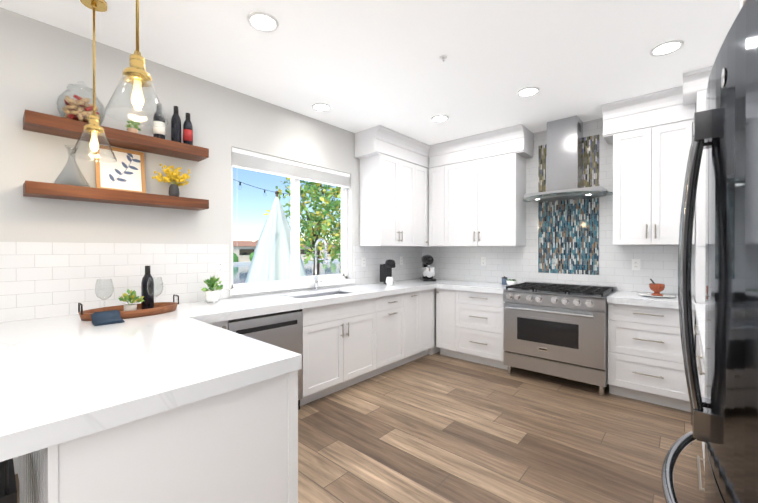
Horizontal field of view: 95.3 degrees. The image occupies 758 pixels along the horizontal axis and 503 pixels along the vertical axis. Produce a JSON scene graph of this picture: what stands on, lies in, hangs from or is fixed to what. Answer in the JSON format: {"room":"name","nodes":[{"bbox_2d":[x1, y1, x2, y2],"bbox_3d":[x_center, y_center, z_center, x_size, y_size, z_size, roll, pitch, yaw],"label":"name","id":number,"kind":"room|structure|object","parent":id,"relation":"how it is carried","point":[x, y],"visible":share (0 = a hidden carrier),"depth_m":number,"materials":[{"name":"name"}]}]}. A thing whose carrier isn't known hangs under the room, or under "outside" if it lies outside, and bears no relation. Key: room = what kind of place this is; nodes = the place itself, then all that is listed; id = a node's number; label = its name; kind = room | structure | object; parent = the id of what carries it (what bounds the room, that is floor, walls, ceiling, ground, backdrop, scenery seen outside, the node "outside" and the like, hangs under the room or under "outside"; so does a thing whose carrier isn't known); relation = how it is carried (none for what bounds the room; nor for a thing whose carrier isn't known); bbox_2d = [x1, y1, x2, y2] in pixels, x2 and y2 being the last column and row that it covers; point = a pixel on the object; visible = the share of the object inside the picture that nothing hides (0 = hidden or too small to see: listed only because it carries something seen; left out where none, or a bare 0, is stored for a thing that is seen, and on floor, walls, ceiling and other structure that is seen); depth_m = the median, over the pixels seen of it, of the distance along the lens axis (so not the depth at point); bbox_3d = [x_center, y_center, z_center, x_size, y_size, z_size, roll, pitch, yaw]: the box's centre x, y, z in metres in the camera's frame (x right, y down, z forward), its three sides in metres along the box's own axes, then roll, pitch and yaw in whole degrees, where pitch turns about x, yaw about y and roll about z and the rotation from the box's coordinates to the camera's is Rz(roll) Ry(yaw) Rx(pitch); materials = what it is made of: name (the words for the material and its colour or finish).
{"room":"kitchen","nodes":[
{"label":"kitchen","id":0,"kind":"room"},
{"bbox_2d":[0,7,359,473],"bbox_3d":[-1.727,-0.049,2.675,0.160,2.750,7.400,0,0,41],"label":"wall","id":1,"kind":"structure","parent":0,"point":[43,65],"depth_m":2.46,"materials":[{"name":"grey paint"}]},
{"bbox_2d":[23,180,208,210],"bbox_3d":[-1.736,-0.368,2.391,0.198,0.070,1.005,0,0,41],"label":"shelf","id":2,"kind":"object","parent":1,"relation":"attached to","point":[58,191],"visible":1,"depth_m":2.25,"materials":[{"name":"brown wood"}]},
{"bbox_2d":[54,145,88,186],"bbox_3d":[-1.926,-0.531,2.168,0.176,0.255,0.176,0,0,41],"label":"decanter","id":3,"kind":"object","parent":2,"relation":"on","point":[57,178],"visible":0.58,"depth_m":2.17,"materials":[{"name":"clear glass"}]},
{"bbox_2d":[95,145,145,192],"bbox_3d":[-1.795,-0.562,2.406,0.068,0.317,0.280,0,0,41],"label":"framed print","id":4,"kind":"object","parent":2,"relation":"on","point":[125,171],"visible":0.94,"depth_m":2.40,"materials":[{"name":"white paper"}]},
{"bbox_2d":[152,164,190,196],"bbox_3d":[-1.555,-0.529,2.598,0.156,0.249,0.279,0,0,41],"label":"flower vase","id":5,"kind":"object","parent":2,"relation":"on","point":[173,176],"visible":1,"depth_m":2.59,"materials":[{"name":"grey"}]},
{"bbox_2d":[23,109,208,161],"bbox_3d":[-1.736,-0.768,2.389,0.198,0.070,1.005,0,0,41],"label":"shelf","id":6,"kind":"object","parent":1,"relation":"attached to","point":[38,122],"visible":1,"depth_m":2.29,"materials":[{"name":"brown wood"}]},
{"bbox_2d":[56,81,104,124],"bbox_3d":[-1.881,-0.939,2.187,0.237,0.272,0.237,0,0,41],"label":"jar","id":7,"kind":"object","parent":6,"relation":"on","point":[79,108],"visible":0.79,"depth_m":2.14,"materials":[{"name":"clear glass"}]},
{"bbox_2d":[125,118,140,132],"bbox_3d":[-1.712,-0.864,2.416,0.110,0.120,0.100,0,0,41],"label":"potted plant","id":8,"kind":"object","parent":6,"relation":"on","point":[133,129],"visible":0.62,"depth_m":2.40,"materials":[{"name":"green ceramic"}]},
{"bbox_2d":[153,103,164,138],"bbox_3d":[-1.605,-0.940,2.523,0.075,0.271,0.075,0,0,41],"label":"bottle","id":9,"kind":"object","parent":6,"relation":"on","point":[158,131],"visible":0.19,"depth_m":2.50,"materials":[{"name":"black"}]},
{"bbox_2d":[171,106,180,142],"bbox_3d":[-1.536,-0.951,2.616,0.068,0.292,0.068,0,0,41],"label":"bottle","id":10,"kind":"object","parent":6,"relation":"on","point":[175,128],"visible":0.81,"depth_m":2.59,"materials":[{"name":"black glass"}]},
{"bbox_2d":[183,113,192,144],"bbox_3d":[-1.476,-0.936,2.669,0.067,0.261,0.067,0,0,41],"label":"bottle","id":11,"kind":"object","parent":6,"relation":"on","point":[187,132],"visible":0.79,"depth_m":2.65,"materials":[{"name":"black"}]},
{"bbox_2d":[0,241,421,322],"bbox_3d":[-0.877,0.179,3.513,0.006,0.487,4.620,0,0,41],"label":"wall tile","id":12,"kind":"structure","parent":1,"relation":"attached to","point":[38,280],"depth_m":2.40,"materials":[{"name":"white tile"}]},
{"bbox_2d":[215,261,223,273],"bbox_3d":[-1.362,0.135,2.953,0.008,0.114,0.070,0,0,41],"label":"electrical outlet","id":13,"kind":"object","parent":12,"relation":"attached to","point":[219,267],"visible":1,"depth_m":2.95,"materials":[{"name":"white plastic"}]},
{"bbox_2d":[361,257,365,266],"bbox_3d":[-0.190,0.130,4.280,0.008,0.114,0.070,0,0,41],"label":"electrical outlet","id":14,"kind":"object","parent":12,"relation":"attached to","point":[363,261],"visible":1,"depth_m":4.27,"materials":[{"name":"white plastic"}]},
{"bbox_2d":[232,167,347,288],"bbox_3d":[-0.873,-0.292,3.641,0.160,1.270,1.460,0,0,41],"label":"window","id":15,"kind":"structure","parent":1,"relation":"in","point":[296,277],"depth_m":3.64,"materials":[{"name":"white plastic"}]},
{"bbox_2d":[232,147,349,241],"bbox_3d":[-0.837,-0.441,3.608,0.042,0.967,1.440,0,0,41],"label":"window blind","id":16,"kind":"object","parent":15,"relation":"attached to","point":[252,161],"visible":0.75,"depth_m":3.49,"materials":[{"name":"white fabric"}]},
{"bbox_2d":[229,279,354,295],"bbox_3d":[-0.804,0.356,3.582,0.035,0.053,1.520,0,0,41],"label":"window sill","id":17,"kind":"structure","parent":1,"relation":"attached to","point":[242,291],"depth_m":3.41,"materials":[{"name":"white"}]},
{"bbox_2d":[355,125,426,246],"bbox_3d":[0.331,-0.748,4.561,0.409,1.361,1.426,0,0,41],"label":"upper cabinet","id":18,"kind":"object","parent":1,"relation":"attached to","point":[393,164],"depth_m":4.19,"materials":[{"name":"white wood"}]},
{"bbox_2d":[15,352,704,502],"bbox_3d":[-0.287,1.381,1.274,4.260,0.100,7.600,0,0,41],"label":"floor","id":19,"kind":"structure","parent":0,"point":[437,427],"depth_m":2.41,"materials":[{"name":"brown wood"}]},
{"bbox_2d":[0,458,16,502],"bbox_3d":[-1.258,0.912,0.929,0.434,0.842,0.415,0,0,41],"label":"chair","id":20,"kind":"object","parent":19,"relation":"on","point":[8,491],"visible":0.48,"depth_m":0.96,"materials":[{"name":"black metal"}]},
{"bbox_2d":[18,370,303,502],"bbox_3d":[-1.020,0.902,1.525,1.186,0.857,0.742,0,0,41],"label":"base cabinet","id":21,"kind":"object","parent":19,"relation":"on","point":[193,402],"depth_m":1.13,"materials":[{"name":"white wood"}]},
{"bbox_2d":[0,310,303,461],"bbox_3d":[-1.340,0.443,1.611,1.828,0.058,1.035,0,0,41],"label":"countertop","id":22,"kind":"structure","parent":21,"relation":"on","point":[68,378],"depth_m":1.22,"materials":[{"name":"white stone"}]},
{"bbox_2d":[91,310,124,325],"bbox_3d":[-1.563,0.381,1.994,0.122,0.062,0.135,0,0,41],"label":"napkin","id":23,"kind":"object","parent":22,"relation":"on","point":[106,317],"visible":1,"depth_m":1.99,"materials":[{"name":"blue fabric"}]},
{"bbox_2d":[78,294,178,320],"bbox_3d":[-1.617,0.360,2.265,0.320,0.102,0.536,0,0,41],"label":"tray","id":24,"kind":"object","parent":22,"relation":"on","point":[158,308],"visible":0.77,"depth_m":2.22,"materials":[{"name":"brown wood"}]},
{"bbox_2d":[95,279,113,310],"bbox_3d":[-1.732,0.287,2.180,0.094,0.225,0.094,0,0,41],"label":"wine glass","id":25,"kind":"object","parent":24,"relation":"on","point":[99,297],"visible":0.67,"depth_m":2.18,"materials":[{"name":"clear glass"}]},
{"bbox_2d":[119,289,143,310],"bbox_3d":[-1.613,0.319,2.251,0.135,0.160,0.145,0,0,41],"label":"potted plant","id":26,"kind":"object","parent":24,"relation":"on","point":[129,298],"visible":0.94,"depth_m":2.23,"materials":[{"name":"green plant"}]},
{"bbox_2d":[141,266,153,308],"bbox_3d":[-1.588,0.248,2.373,0.074,0.302,0.074,0,0,41],"label":"bottle","id":27,"kind":"object","parent":24,"relation":"on","point":[147,302],"visible":0.75,"depth_m":2.35,"materials":[{"name":"black glass"}]},
{"bbox_2d":[147,277,162,303],"bbox_3d":[-1.499,0.286,2.314,0.094,0.225,0.094,0,0,41],"label":"wine glass","id":28,"kind":"object","parent":24,"relation":"on","point":[154,287],"visible":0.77,"depth_m":2.31,"materials":[{"name":"clear glass"}]},
{"bbox_2d":[176,278,455,321],"bbox_3d":[-0.272,0.422,3.708,0.653,0.030,3.523,0,0,41],"label":"countertop","id":29,"kind":"structure","parent":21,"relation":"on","point":[223,308],"depth_m":2.89,"materials":[{"name":"white stone"}]},
{"bbox_2d":[200,276,222,302],"bbox_3d":[-1.339,0.297,2.766,0.187,0.227,0.186,0,0,41],"label":"potted plant","id":30,"kind":"object","parent":29,"relation":"on","point":[212,295],"visible":1,"depth_m":2.74,"materials":[{"name":"white ceramic"}]},
{"bbox_2d":[313,238,327,289],"bbox_3d":[-0.587,0.134,3.615,0.211,0.544,0.113,0,0,41],"label":"faucet","id":31,"kind":"object","parent":29,"relation":"on","point":[325,259],"visible":1,"depth_m":3.63,"materials":[{"name":"silver metal"}]},
{"bbox_2d":[288,290,355,297],"bbox_3d":[-0.541,0.537,3.390,0.439,0.223,0.784,0,0,41],"label":"sink","id":32,"kind":"object","parent":29,"relation":"in","point":[319,293],"depth_m":3.61,"materials":[{"name":"silver metal"}]},
{"bbox_2d":[380,259,395,283],"bbox_3d":[0.106,0.251,4.352,0.230,0.307,0.132,0,0,41],"label":"coffee machine","id":33,"kind":"object","parent":29,"relation":"on","point":[386,268],"visible":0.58,"depth_m":4.31,"materials":[{"name":"black plastic"}]},
{"bbox_2d":[386,277,392,284],"bbox_3d":[0.118,0.357,4.146,0.080,0.095,0.112,0,0,41],"label":"mug","id":34,"kind":"object","parent":29,"relation":"on","point":[389,280],"visible":1,"depth_m":4.12,"materials":[{"name":"white ceramic"}]},
{"bbox_2d":[420,255,435,280],"bbox_3d":[0.677,0.223,4.803,0.316,0.359,0.316,0,0,41],"label":"stand mixer","id":35,"kind":"object","parent":29,"relation":"on","point":[428,272],"visible":1,"depth_m":4.67,"materials":[{"name":"black"}]},
{"bbox_2d":[208,318,231,329],"bbox_3d":[-1.357,0.899,2.506,0.616,0.857,0.242,0,0,41],"label":"base cabinet","id":36,"kind":"object","parent":19,"relation":"on","point":[215,321],"depth_m":2.34,"materials":[{"name":"white wood"}]},
{"bbox_2d":[228,309,301,409],"bbox_3d":[-1.051,0.894,2.814,0.574,0.842,0.616,0,0,41],"label":"dishwasher","id":37,"kind":"object","parent":36,"relation":"in","point":[283,330],"visible":0.27,"depth_m":2.69,"materials":[{"name":"silver metal"}]},
{"bbox_2d":[260,294,383,404],"bbox_3d":[-0.539,0.895,3.431,0.616,0.857,0.976,0,0,41],"label":"base cabinet","id":38,"kind":"object","parent":19,"relation":"on","point":[343,342],"depth_m":3.18,"materials":[{"name":"white wood"}]},
{"bbox_2d":[384,290,407,371],"bbox_3d":[-0.098,0.893,3.930,0.616,0.857,0.594,0,0,41],"label":"base cabinet","id":39,"kind":"object","parent":19,"relation":"on","point":[395,305],"depth_m":3.80,"materials":[{"name":"white wood"}]},
{"bbox_2d":[408,290,423,361],"bbox_3d":[0.160,0.892,4.223,0.616,0.857,0.424,0,0,41],"label":"base cabinet","id":40,"kind":"object","parent":19,"relation":"on","point":[415,297],"depth_m":4.09,"materials":[{"name":"white wood"}]},
{"bbox_2d":[424,286,435,355],"bbox_3d":[0.347,0.892,4.434,0.616,0.857,0.378,0,0,41],"label":"base cabinet","id":41,"kind":"object","parent":19,"relation":"on","point":[429,291],"depth_m":4.31,"materials":[{"name":"white wood"}]},
{"bbox_2d":[436,286,455,357],"bbox_3d":[1.025,0.891,4.501,0.268,0.857,0.616,0,0,41],"label":"base cabinet","id":42,"kind":"object","parent":19,"relation":"on","point":[445,296],"depth_m":4.28,"materials":[{"name":"white wood"}]},
{"bbox_2d":[456,290,512,369],"bbox_3d":[1.334,0.892,4.228,0.677,0.857,0.616,0,0,41],"label":"base cabinet","id":43,"kind":"object","parent":19,"relation":"on","point":[479,313],"depth_m":3.97,"materials":[{"name":"white wood"}]},
{"bbox_2d":[436,282,509,289],"bbox_3d":[1.250,0.434,4.279,0.872,0.058,0.653,0,0,41],"label":"countertop","id":44,"kind":"structure","parent":43,"relation":"on","point":[455,285],"depth_m":4.12,"materials":[{"name":"white stone"}]},
{"bbox_2d":[502,276,506,284],"bbox_3d":[1.538,0.353,4.236,0.068,0.104,0.068,0,0,41],"label":"canister","id":45,"kind":"object","parent":44,"relation":"on","point":[504,278],"visible":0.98,"depth_m":4.21,"materials":[{"name":"blue ceramic"}]},
{"bbox_2d":[506,279,516,284],"bbox_3d":[1.593,0.368,4.147,0.124,0.072,0.124,0,0,41],"label":"succulent bowl","id":46,"kind":"object","parent":44,"relation":"on","point":[511,282],"visible":0.9,"depth_m":4.11,"materials":[{"name":"white ceramic"}]},
{"bbox_2d":[503,281,616,395],"bbox_3d":[1.884,0.845,3.633,0.926,0.955,0.760,0,0,41],"label":"range","id":47,"kind":"object","parent":19,"relation":"on","point":[557,329],"visible":1,"depth_m":3.37,"materials":[{"name":"silver metal"}]},
{"bbox_2d":[607,302,695,411],"bbox_3d":[2.509,0.896,3.190,0.587,0.857,0.616,0,0,41],"label":"base cabinet","id":48,"kind":"object","parent":19,"relation":"on","point":[646,363],"depth_m":2.97,"materials":[{"name":"white wood"}]},
{"bbox_2d":[608,291,694,305],"bbox_3d":[2.499,0.438,3.175,0.589,0.058,0.653,0,0,41],"label":"countertop","id":49,"kind":"structure","parent":48,"relation":"on","point":[618,296],"depth_m":3.04,"materials":[{"name":"white stone"}]},
{"bbox_2d":[638,293,675,296],"bbox_3d":[2.530,0.400,3.146,0.274,0.016,0.274,0,0,41],"label":"plate","id":50,"kind":"object","parent":49,"relation":"on","point":[664,295],"visible":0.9,"depth_m":3.15,"materials":[{"name":"white ceramic"}]},
{"bbox_2d":[649,279,664,295],"bbox_3d":[2.537,0.324,3.153,0.112,0.153,0.112,0,0,41],"label":"mortar","id":51,"kind":"object","parent":50,"relation":"on","point":[657,288],"visible":1,"depth_m":3.12,"materials":[{"name":"orange ceramic"}]},
{"bbox_2d":[692,302,704,377],"bbox_3d":[2.172,0.443,1.755,0.811,0.058,1.940,0,0,41],"label":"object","id":52,"kind":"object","parent":48,"relation":"on","point":[700,308],"depth_m":2.04,"materials":[{"name":"white"}]},
{"bbox_2d":[696,338,699,384],"bbox_3d":[2.491,0.900,2.101,0.784,0.857,1.000,0,0,41],"label":"base cabinet","id":53,"kind":"object","parent":19,"relation":"on","point":[698,357],"depth_m":2.25,"materials":[{"name":"white wood"}]},
{"bbox_2d":[700,362,704,491],"bbox_3d":[1.849,0.903,1.374,0.784,0.857,0.940,0,0,41],"label":"base cabinet","id":54,"kind":"object","parent":19,"relation":"on","point":[702,380],"depth_m":1.94,"materials":[{"name":"white wood"}]},
{"bbox_2d":[694,68,711,369],"bbox_3d":[2.885,-0.049,2.855,0.400,2.748,0.615,0,0,41],"label":"tall cabinet","id":55,"kind":"object","parent":19,"relation":"on","point":[701,77],"depth_m":2.74,"materials":[{"name":"white"}]},
{"bbox_2d":[661,0,757,502],"bbox_3d":[1.105,0.443,0.682,0.848,1.780,0.924,0,0,41],"label":"fridge","id":56,"kind":"object","parent":19,"relation":"on","point":[724,411],"visible":1,"depth_m":0.70,"materials":[{"name":"black metal"}]},
{"bbox_2d":[0,0,739,144],"bbox_3d":[-0.287,-1.469,1.264,4.260,0.100,7.600,0,0,41],"label":"ceiling","id":57,"kind":"structure","parent":0,"point":[357,65],"depth_m":2.45,"materials":[{"name":"white paint"}]},
{"bbox_2d":[70,0,116,162],"bbox_3d":[-1.612,-0.975,1.956,0.205,0.891,0.205,0,0,41],"label":"pendant light","id":58,"kind":"object","parent":57,"relation":"hanging from","point":[93,128],"visible":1,"depth_m":1.95,"materials":[{"name":"gold metal"}]},
{"bbox_2d":[104,0,167,126],"bbox_3d":[-0.936,-0.968,1.339,0.205,0.900,0.205,0,0,41],"label":"pendant light","id":59,"kind":"object","parent":57,"relation":"hanging from","point":[136,75],"visible":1,"depth_m":1.33,"materials":[{"name":"clear glass"}]},
{"bbox_2d":[247,11,278,32],"bbox_3d":[-0.717,-1.416,2.137,0.184,0.011,0.184,0,0,41],"label":"recessed light","id":60,"kind":"object","parent":57,"relation":"in","point":[263,22],"visible":1,"depth_m":2.13,"materials":[{"name":"white"}]},
{"bbox_2d":[312,103,330,111],"bbox_3d":[-0.569,-1.420,3.408,0.184,0.011,0.184,0,0,41],"label":"recessed light","id":61,"kind":"object","parent":57,"relation":"in","point":[322,107],"visible":0.98,"depth_m":3.41,"materials":[{"name":"white"}]},
{"bbox_2d":[431,115,448,121],"bbox_3d":[0.653,-1.421,3.703,0.184,0.011,0.184,0,0,41],"label":"recessed light","id":62,"kind":"object","parent":57,"relation":"in","point":[440,118],"visible":0.98,"depth_m":3.70,"materials":[{"name":"white"}]},
{"bbox_2d":[439,55,446,61],"bbox_3d":[0.471,-1.408,2.530,0.060,0.030,0.060,0,0,41],"label":"sprinkler","id":63,"kind":"object","parent":57,"relation":"attached to","point":[442,57],"visible":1,"depth_m":2.53,"materials":[{"name":"white"}]},
{"bbox_2d":[517,87,539,96],"bbox_3d":[1.329,-1.419,3.079,0.184,0.011,0.184,0,0,41],"label":"recessed light","id":64,"kind":"object","parent":57,"relation":"in","point":[528,91],"visible":0.96,"depth_m":3.07,"materials":[{"name":"white"}]},
{"bbox_2d":[650,40,683,56],"bbox_3d":[2.008,-1.417,2.413,0.184,0.011,0.184,0,0,41],"label":"recessed light","id":65,"kind":"object","parent":57,"relation":"in","point":[667,48],"visible":0.96,"depth_m":2.41,"materials":[{"name":"white"}]},
{"bbox_2d":[601,80,694,244],"bbox_3d":[2.545,-0.744,3.285,0.674,1.361,0.408,0,0,41],"label":"upper cabinet","id":66,"kind":"object","parent":0,"relation":"attached to","point":[649,134],"depth_m":3.16,"materials":[{"name":"white wood"}]},
{"bbox_2d":[740,0,745,9],"bbox_3d":[1.210,-0.945,0.598,0.724,0.938,1.004,0,0,41],"label":"upper cabinet","id":67,"kind":"object","parent":0,"relation":"attached to","point":[742,2],"depth_m":1.20,"materials":[{"name":"white"}]},
{"bbox_3d":[2.237,-0.054,3.976,4.060,2.750,0.200,0,0,41],"label":"wall","id":68,"kind":"structure","parent":0,"visible":0},
{"bbox_2d":[427,124,532,246],"bbox_3d":[1.234,-0.748,4.421,1.277,1.361,0.441,0,0,41],"label":"upper cabinet","id":69,"kind":"object","parent":68,"relation":"attached to","point":[467,191],"depth_m":4.26,"materials":[{"name":"white wood"}]},
{"bbox_2d":[422,118,694,294],"bbox_3d":[1.809,-0.505,4.215,3.100,1.850,0.006,0,0,41],"label":"wall tile","id":70,"kind":"structure","parent":68,"relation":"attached to","point":[658,264],"depth_m":3.80,"materials":[{"name":"white tile"}]},
{"bbox_2d":[481,257,485,265],"bbox_3d":[1.385,0.129,4.583,0.070,0.114,0.008,0,0,41],"label":"electrical outlet","id":71,"kind":"object","parent":70,"relation":"attached to","point":[483,261],"visible":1,"depth_m":4.58,"materials":[{"name":"white plastic"}]},
{"bbox_2d":[538,135,598,274],"bbox_3d":[2.136,-0.503,3.920,0.620,1.510,0.004,0,0,41],"label":"mosaic","id":72,"kind":"object","parent":70,"relation":"attached to","point":[568,236],"visible":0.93,"depth_m":3.88,"materials":[{"name":"tile"}]},
{"bbox_2d":[632,259,639,269],"bbox_3d":[2.607,0.133,3.504,0.070,0.114,0.008,0,0,41],"label":"electrical outlet","id":73,"kind":"object","parent":70,"relation":"attached to","point":[635,264],"visible":1,"depth_m":3.50,"materials":[{"name":"white plastic"}]},
{"bbox_2d":[523,115,612,201],"bbox_3d":[1.977,-1.006,3.731,0.904,0.838,0.492,0,0,41],"label":"range hood","id":74,"kind":"object","parent":68,"relation":"attached to","point":[564,169],"visible":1,"depth_m":3.70,"materials":[{"name":"silver metal"}]},
{"label":"outside","id":75,"kind":"structure","parent":0,"visible":0},
{"bbox_2d":[233,239,339,283],"bbox_3d":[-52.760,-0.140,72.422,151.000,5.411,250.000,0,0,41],"label":"building","id":76,"kind":"structure","parent":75,"point":[243,252],"depth_m":53.22,"materials":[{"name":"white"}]},
{"bbox_3d":[-2.787,1.376,8.285,8.830,0.100,28.000,0,0,41],"label":"ground","id":77,"kind":"structure","parent":75,"visible":0},
{"bbox_2d":[245,191,306,282],"bbox_3d":[-1.833,0.121,6.211,1.180,2.425,1.122,0,0,41],"label":"umbrella","id":78,"kind":"object","parent":77,"relation":"on","point":[271,260],"visible":0.77,"depth_m":5.99,"materials":[{"name":"white fabric"}]},
{"bbox_2d":[263,177,340,274],"bbox_3d":[-1.878,-0.638,10.115,2.485,3.920,2.434,0,0,41],"label":"tree","id":79,"kind":"object","parent":77,"relation":"on","point":[311,234],"visible":0.56,"depth_m":10.04,"materials":[{"name":"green plant"}]},
{"bbox_2d":[279,177,340,274],"bbox_3d":[-2.176,-1.155,12.297,3.181,4.938,2.987,0,0,41],"label":"tree","id":80,"kind":"object","parent":77,"relation":"on","point":[318,253],"visible":0.15,"depth_m":12.00,"materials":[{"name":"green plant"}]},
{"bbox_2d":[301,185,340,273],"bbox_3d":[-1.288,-0.956,11.744,2.831,4.544,2.931,0,0,41],"label":"tree","id":81,"kind":"object","parent":77,"relation":"on","point":[335,209],"visible":0.19,"depth_m":11.60,"materials":[{"name":"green plant"}]},
{"bbox_2d":[330,232,340,271],"bbox_3d":[-0.625,0.200,10.257,1.871,2.248,1.852,0,0,41],"label":"tree","id":82,"kind":"object","parent":77,"relation":"on","point":[336,256],"visible":0.02,"depth_m":10.02,"materials":[{"name":"green plant"}]},
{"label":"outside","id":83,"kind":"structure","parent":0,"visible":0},
{"bbox_2d":[233,179,324,196],"bbox_3d":[-2.779,-0.983,6.268,5.505,0.855,4.806,0,0,41],"label":"lights","id":84,"kind":"object","parent":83,"point":[322,192],"visible":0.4,"depth_m":5.79,"materials":[{"name":"black metal"}]}
]}

